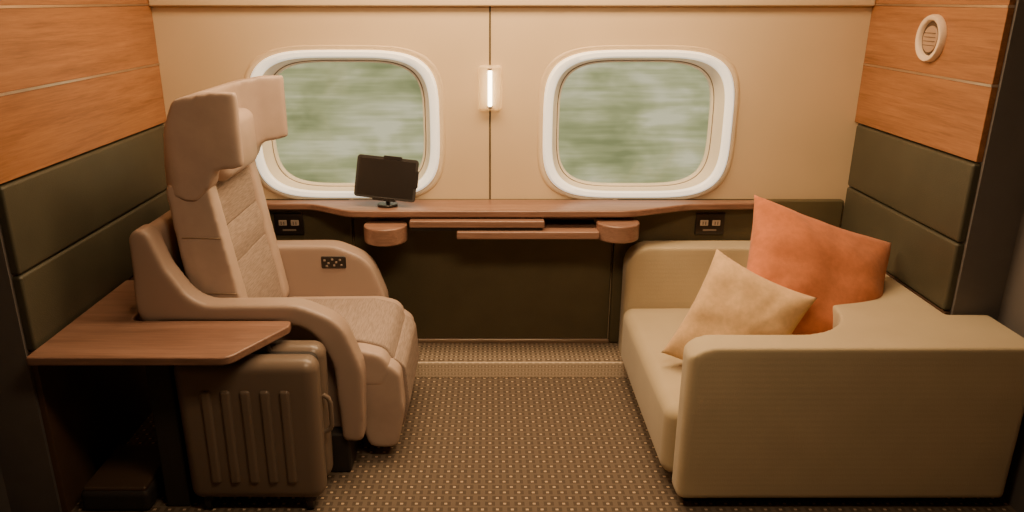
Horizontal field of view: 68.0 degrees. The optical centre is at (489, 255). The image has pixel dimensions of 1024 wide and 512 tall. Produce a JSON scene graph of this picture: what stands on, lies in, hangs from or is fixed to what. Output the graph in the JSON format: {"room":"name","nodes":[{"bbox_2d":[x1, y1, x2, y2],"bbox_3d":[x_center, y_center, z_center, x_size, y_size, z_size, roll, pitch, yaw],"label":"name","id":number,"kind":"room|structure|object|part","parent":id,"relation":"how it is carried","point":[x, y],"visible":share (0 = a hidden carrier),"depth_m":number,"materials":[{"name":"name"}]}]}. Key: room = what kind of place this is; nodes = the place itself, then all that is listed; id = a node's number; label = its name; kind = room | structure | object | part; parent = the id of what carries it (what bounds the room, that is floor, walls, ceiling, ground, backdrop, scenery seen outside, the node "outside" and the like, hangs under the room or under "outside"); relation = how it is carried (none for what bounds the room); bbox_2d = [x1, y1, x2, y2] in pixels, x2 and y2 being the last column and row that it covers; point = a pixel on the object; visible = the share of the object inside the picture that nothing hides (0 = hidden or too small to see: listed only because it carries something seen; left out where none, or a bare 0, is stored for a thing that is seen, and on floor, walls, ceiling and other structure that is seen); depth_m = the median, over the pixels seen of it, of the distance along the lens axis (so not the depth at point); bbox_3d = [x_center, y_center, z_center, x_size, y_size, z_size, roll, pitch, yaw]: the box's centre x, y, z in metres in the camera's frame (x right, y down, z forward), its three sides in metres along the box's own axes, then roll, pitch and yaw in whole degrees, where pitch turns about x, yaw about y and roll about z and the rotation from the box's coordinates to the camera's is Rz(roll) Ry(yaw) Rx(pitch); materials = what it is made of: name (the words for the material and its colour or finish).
{"room":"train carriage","nodes":[
{"label":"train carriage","id":0,"kind":"room"},
{"bbox_2d":[0,467,10,511],"bbox_3d":[-1.640,0.213,0.916,0.120,2.250,2.600,0,19,0],"label":"wall","id":1,"kind":"structure","parent":0,"point":[4,502],"depth_m":2.46,"materials":[{"name":"black"}]},
{"bbox_2d":[0,123,162,511],"bbox_3d":[-1.560,-0.395,2.716,0.280,2.250,1.200,0,19,0],"label":"wall","id":2,"kind":"structure","parent":0,"point":[26,466],"depth_m":2.40,"materials":[{"name":"brown wood"}]},
{"bbox_2d":[0,4,148,7],"bbox_3d":[-1.409,-0.848,2.569,0.023,0.008,1.187,0,19,0],"label":"strip","id":3,"kind":"object","parent":2,"relation":"attached to","point":[80,5],"visible":0.89,"depth_m":2.51,"materials":[{"name":"metal"}]},
{"bbox_2d":[0,0,148,4],"bbox_3d":[-1.411,-0.968,2.529,0.021,0.245,1.187,0,19,0],"label":"wood","id":4,"kind":"object","parent":2,"relation":"attached to","point":[2,2],"visible":1,"depth_m":2.51,"materials":[{"name":"brown wood"}]},
{"bbox_2d":[0,6,158,92],"bbox_3d":[-1.411,-0.735,2.607,0.021,0.230,1.187,0,19,0],"label":"wood","id":5,"kind":"object","parent":2,"relation":"attached to","point":[39,46],"visible":0.92,"depth_m":2.53,"materials":[{"name":"brown wood"}]},
{"bbox_2d":[0,63,159,95],"bbox_3d":[-1.409,-0.623,2.645,0.023,0.008,1.187,0,19,0],"label":"strip","id":6,"kind":"object","parent":2,"relation":"attached to","point":[156,64],"visible":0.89,"depth_m":2.54,"materials":[{"name":"metal"}]},
{"bbox_2d":[0,65,165,183],"bbox_3d":[-1.411,-0.506,2.685,0.021,0.239,1.187,0,19,0],"label":"wood","id":7,"kind":"object","parent":2,"relation":"attached to","point":[40,128],"visible":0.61,"depth_m":2.54,"materials":[{"name":"brown wood"}]},
{"bbox_2d":[0,125,166,274],"bbox_3d":[-1.412,-0.254,2.754,0.048,0.268,1.156,0,19,0],"label":"pad","id":8,"kind":"object","parent":2,"relation":"attached to","point":[43,212],"visible":0.88,"depth_m":2.55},
{"bbox_2d":[28,276,151,511],"bbox_3d":[-1.411,0.393,2.972,0.021,0.592,1.156,0,19,0],"label":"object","id":9,"kind":"object","parent":2,"relation":"attached to","point":[87,412],"visible":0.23,"depth_m":2.62,"materials":[{"name":"black"}]},
{"bbox_2d":[12,189,169,350],"bbox_3d":[-1.412,-0.006,2.837,0.048,0.245,1.156,0,19,0],"label":"pad","id":10,"kind":"object","parent":2,"relation":"attached to","point":[51,294],"visible":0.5,"depth_m":2.56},
{"bbox_2d":[151,6,871,342],"bbox_3d":[0.100,-0.599,3.318,3.600,2.250,0.130,0,19,0],"label":"wall","id":11,"kind":"structure","parent":0,"point":[799,69],"depth_m":3.27,"materials":[{"name":"beige plastic"}]},
{"bbox_2d":[274,213,304,234],"bbox_3d":[-0.900,-0.142,3.395,0.130,0.100,0.015,0,19,0],"label":"power outlet","id":12,"kind":"object","parent":11,"relation":"attached to","point":[285,223],"visible":1,"depth_m":3.39,"materials":[{"name":"black plastic"}]},
{"bbox_2d":[279,220,286,225],"bbox_3d":[-0.927,-0.148,3.391,0.036,0.026,0.008,0,19,0],"label":"socket","id":13,"kind":"object","parent":12,"relation":"attached to","point":[281,222],"depth_m":3.39,"materials":[{"name":"white plastic"}]},
{"bbox_2d":[291,220,298,225],"bbox_3d":[-0.873,-0.148,3.391,0.036,0.026,0.008,0,19,0],"label":"socket","id":14,"kind":"object","parent":12,"relation":"attached to","point":[293,222],"depth_m":3.39,"materials":[{"name":"white plastic"}]},
{"bbox_3d":[-1.010,0.075,3.503,0.774,0.695,0.050,0,19,0],"label":"panel","id":15,"kind":"part","parent":11,"relation":"part of","materials":[{"name":"green leather"}]},
{"bbox_2d":[244,45,445,199],"bbox_3d":[-0.628,-0.575,3.321,0.868,0.678,0.109,0,19,0],"label":"frame","id":16,"kind":"object","parent":11,"relation":"attached to","point":[270,167],"visible":0.71,"depth_m":3.28,"materials":[{"name":"white plastic"}]},
{"bbox_3d":[-0.030,0.074,3.507,1.174,0.695,0.042,0,19,0],"label":"panel","id":17,"kind":"part","parent":11,"relation":"part of","materials":[{"name":"green leather"}]},
{"bbox_2d":[489,6,490,198],"bbox_3d":[0.000,-0.645,3.265,0.007,0.819,0.004,0,19,0],"label":"centre seam","id":18,"kind":"object","parent":11,"relation":"attached to","point":[489,6],"visible":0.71,"depth_m":3.29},
{"bbox_2d":[488,68,491,108],"bbox_3d":[0.000,-0.712,3.216,0.100,0.190,0.046,0,19,0],"label":"wall lamp","id":19,"kind":"object","parent":11,"relation":"attached to","point":[489,69],"visible":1,"depth_m":3.19,"materials":[{"name":"beige plastic"}]},
{"bbox_2d":[266,200,753,246],"bbox_3d":[0.055,-0.146,3.278,2.250,0.132,0.288,0,19,0],"label":"table","id":20,"kind":"object","parent":11,"relation":"attached to","point":[471,219],"visible":0.91,"depth_m":3.21,"materials":[{"name":"brown wood"}]},
{"bbox_2d":[354,154,418,207],"bbox_3d":[-0.443,-0.322,3.247,0.282,0.220,0.089,0,19,0],"label":"monitor","id":21,"kind":"object","parent":20,"relation":"on","point":[386,179],"visible":1,"depth_m":3.23,"materials":[{"name":"black plastic"}]},
{"bbox_3d":[-0.055,-0.163,3.283,0.570,0.030,0.195,0,19,0],"label":"drawer","id":22,"kind":"part","parent":20,"relation":"part of","materials":[{"name":"brown wood"}]},
{"bbox_3d":[0.160,-0.116,3.286,0.600,0.033,0.200,0,19,0],"label":"drawer","id":23,"kind":"part","parent":20,"relation":"part of","materials":[{"name":"brown wood"}]},
{"bbox_2d":[148,0,875,5],"bbox_3d":[0.090,-1.059,3.110,2.980,0.065,0.030,0,19,0],"label":"trim","id":24,"kind":"structure","parent":11,"relation":"attached to","point":[151,2],"depth_m":3.10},
{"bbox_2d":[418,338,607,342],"bbox_3d":[-0.030,0.401,3.590,1.180,0.019,0.014,0,19,0],"label":"baseboard","id":25,"kind":"structure","parent":11,"relation":"attached to","point":[420,340],"depth_m":3.58,"materials":[{"name":"metal"}]},
{"bbox_2d":[537,45,739,199],"bbox_3d":[0.639,-0.575,3.321,0.868,0.678,0.109,0,19,0],"label":"frame","id":26,"kind":"object","parent":11,"relation":"attached to","point":[717,74],"visible":1,"depth_m":3.30,"materials":[{"name":"white plastic"}]},
{"bbox_2d":[694,213,724,234],"bbox_3d":[0.985,-0.142,3.395,0.130,0.100,0.015,0,19,0],"label":"power outlet","id":27,"kind":"object","parent":11,"relation":"attached to","point":[705,223],"visible":1,"depth_m":3.39,"materials":[{"name":"black plastic"}]},
{"bbox_2d":[700,220,707,225],"bbox_3d":[0.958,-0.148,3.391,0.036,0.026,0.008,0,19,0],"label":"socket","id":28,"kind":"object","parent":27,"relation":"attached to","point":[702,222],"depth_m":3.39,"materials":[{"name":"white plastic"}]},
{"bbox_2d":[712,220,720,225],"bbox_3d":[1.012,-0.148,3.391,0.036,0.026,0.008,0,19,0],"label":"socket","id":29,"kind":"object","parent":27,"relation":"attached to","point":[714,222],"depth_m":3.39,"materials":[{"name":"white plastic"}]},
{"bbox_3d":[1.070,0.075,3.503,1.014,0.695,0.050,0,19,0],"label":"panel","id":30,"kind":"part","parent":11,"relation":"part of","materials":[{"name":"fabric"}]},
{"bbox_2d":[71,378,1016,511],"bbox_3d":[0.100,1.091,1.910,3.600,0.050,3.920,0,19,0],"label":"floor","id":31,"kind":"structure","parent":0,"point":[464,444],"depth_m":2.78,"materials":[{"name":"carpet"}]},
{"bbox_2d":[81,445,163,509],"bbox_3d":[-1.245,0.768,2.645,0.230,0.092,0.280,0,19,0],"label":"equipment box","id":32,"kind":"object","parent":31,"relation":"on","point":[131,478],"visible":0.79,"depth_m":2.55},
{"bbox_3d":[-1.245,0.734,2.633,0.210,0.020,0.260,0,19,0],"label":"lid","id":33,"kind":"part","parent":32,"relation":"part of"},
{"bbox_2d":[26,280,290,505],"bbox_3d":[-1.020,0.486,2.665,0.729,0.612,0.662,0,19,0],"label":"side table","id":34,"kind":"object","parent":31,"relation":"on","point":[110,332],"visible":0.84,"depth_m":2.41,"materials":[{"name":"brown wood"}]},
{"bbox_3d":[-1.050,0.548,2.534,0.080,0.580,0.150,0,19,0],"label":"post","id":35,"kind":"part","parent":34,"relation":"part of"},
{"bbox_2d":[174,340,333,508],"bbox_3d":[-0.758,0.551,2.520,0.478,0.582,0.209,0,19,0],"label":"suitcase","id":36,"kind":"object","parent":31,"relation":"on","point":[261,423],"visible":0.93,"depth_m":2.42,"materials":[{"name":"brown plastic"}]},
{"bbox_3d":[-0.765,0.291,2.436,0.125,0.034,0.016,0,19,0],"label":"handle","id":37,"kind":"part","parent":36,"relation":"part of","materials":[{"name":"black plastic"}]},
{"bbox_3d":[-0.537,0.522,2.515,0.036,0.153,0.016,0,19,0],"label":"handle","id":38,"kind":"part","parent":36,"relation":"part of","materials":[{"name":"beige plastic"}]},
{"bbox_2d":[129,75,418,471],"bbox_3d":[-0.739,0.035,2.857,0.881,1.345,0.740,0,19,0],"label":"armchair","id":39,"kind":"object","parent":31,"relation":"on","point":[216,254],"visible":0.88,"depth_m":2.65,"materials":[{"name":"beige fabric"}]},
{"bbox_2d":[218,108,256,180],"bbox_3d":[-0.930,-0.405,2.713,0.120,0.210,0.350,0,19,0],"label":"pillow","id":40,"kind":"object","parent":39,"relation":"on","point":[248,135],"depth_m":2.73,"materials":[{"name":"beige fabric"}]},
{"bbox_3d":[-0.647,0.025,3.143,0.105,0.056,0.016,0,19,0],"label":"control panel","id":41,"kind":"part","parent":39,"relation":"part of","materials":[{"name":"black plastic"}]},
{"bbox_2d":[415,343,628,377],"bbox_3d":[0.090,0.482,3.509,2.940,0.081,0.200,0,19,0],"label":"step","id":42,"kind":"structure","parent":31,"relation":"on","point":[436,360],"depth_m":3.42,"materials":[{"name":"carpet"}]},
{"bbox_2d":[618,241,1023,500],"bbox_3d":[1.148,0.390,2.974,1.124,0.597,1.125,0,19,0],"label":"sofa","id":43,"kind":"object","parent":31,"relation":"on","point":[903,399],"visible":0.75,"depth_m":2.45,"materials":[{"name":"fabric"}]},
{"bbox_2d":[621,308,689,471],"bbox_3d":[0.911,0.493,3.001,0.650,0.289,0.910,0,19,0],"label":"seat cushion","id":44,"kind":"object","parent":43,"relation":"on","point":[654,376],"depth_m":2.90,"materials":[{"name":"fabric"}]},
{"bbox_2d":[661,249,816,359],"bbox_3d":[0.883,0.250,2.712,0.493,0.512,0.217,9,21,25],"label":"throw pillow","id":45,"kind":"object","parent":43,"relation":"on","point":[732,299],"visible":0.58,"depth_m":2.64,"materials":[{"name":"beige fabric"}]},
{"bbox_2d":[746,195,890,334],"bbox_3d":[1.198,0.087,2.789,0.679,0.568,0.335,0,19,0],"label":"throw pillow","id":46,"kind":"object","parent":43,"relation":"on","point":[793,250],"visible":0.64,"depth_m":2.73,"materials":[{"name":"orange fabric"}]},
{"bbox_2d":[849,0,1023,320],"bbox_3d":[1.750,-0.447,2.868,0.300,2.250,0.880,0,19,0],"label":"wall","id":47,"kind":"structure","parent":0,"point":[998,205],"depth_m":2.49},
{"bbox_2d":[841,187,963,310],"bbox_3d":[1.592,-0.057,2.989,0.048,0.245,0.836,0,19,0],"label":"pad","id":48,"kind":"object","parent":47,"relation":"attached to","point":[925,259],"visible":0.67,"depth_m":2.82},
{"bbox_2d":[848,125,980,241],"bbox_3d":[1.592,-0.305,2.905,0.048,0.268,0.836,0,19,0],"label":"pad","id":49,"kind":"object","parent":47,"relation":"attached to","point":[935,188],"visible":1,"depth_m":2.79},
{"bbox_2d":[886,271,949,314],"bbox_3d":[1.591,0.342,3.124,0.021,0.592,0.836,0,19,0],"label":"wood","id":50,"kind":"object","parent":47,"relation":"attached to","point":[887,273],"visible":0.16,"depth_m":2.79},
{"bbox_2d":[855,65,997,161],"bbox_3d":[1.591,-0.557,2.837,0.021,0.239,0.867,0,19,0],"label":"wood","id":51,"kind":"object","parent":47,"relation":"attached to","point":[949,116],"visible":0.9,"depth_m":2.73,"materials":[{"name":"brown wood"}]},
{"bbox_2d":[863,63,997,86],"bbox_3d":[1.589,-0.674,2.797,0.023,0.008,0.867,0,19,0],"label":"strip","id":52,"kind":"object","parent":47,"relation":"attached to","point":[866,64],"visible":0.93,"depth_m":2.69,"materials":[{"name":"metal"}]},
{"bbox_2d":[864,6,1014,84],"bbox_3d":[1.591,-0.787,2.759,0.021,0.230,0.867,0,19,0],"label":"wood","id":53,"kind":"object","parent":47,"relation":"attached to","point":[974,49],"visible":0.94,"depth_m":2.60,"materials":[{"name":"brown wood"}]},
{"bbox_2d":[915,14,946,61],"bbox_3d":[1.571,-0.776,2.704,0.021,0.164,0.164,0,19,0],"label":"air vent","id":54,"kind":"object","parent":53,"relation":"attached to","point":[930,40],"visible":1,"depth_m":2.69,"materials":[{"name":"white plastic"}]},
{"bbox_2d":[874,4,1014,7],"bbox_3d":[1.589,-0.899,2.721,0.023,0.008,0.867,0,19,0],"label":"strip","id":55,"kind":"object","parent":47,"relation":"attached to","point":[921,5],"visible":0.93,"depth_m":2.62,"materials":[{"name":"metal"}]},
{"bbox_2d":[875,0,1015,4],"bbox_3d":[1.591,-1.019,2.680,0.021,0.245,0.867,0,19,0],"label":"wood","id":56,"kind":"object","parent":47,"relation":"attached to","point":[953,2],"visible":0.98,"depth_m":2.58,"materials":[{"name":"brown wood"}]},
{"bbox_2d":[997,208,1023,511],"bbox_3d":[1.830,0.162,1.068,0.140,2.250,2.920,0,19,0],"label":"wall","id":57,"kind":"structure","parent":0,"point":[1011,313],"depth_m":2.53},
{"label":"outside","id":58,"kind":"structure","parent":0,"visible":0},
{"bbox_2d":[276,62,709,182],"bbox_3d":[0.000,-2.703,8.375,28.000,9.000,3.000,0,19,0],"label":"outdoor scenery","id":59,"kind":"object","parent":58,"point":[620,122],"visible":0.02,"depth_m":8.38,"materials":[{"name":"green plant"}]}
]}

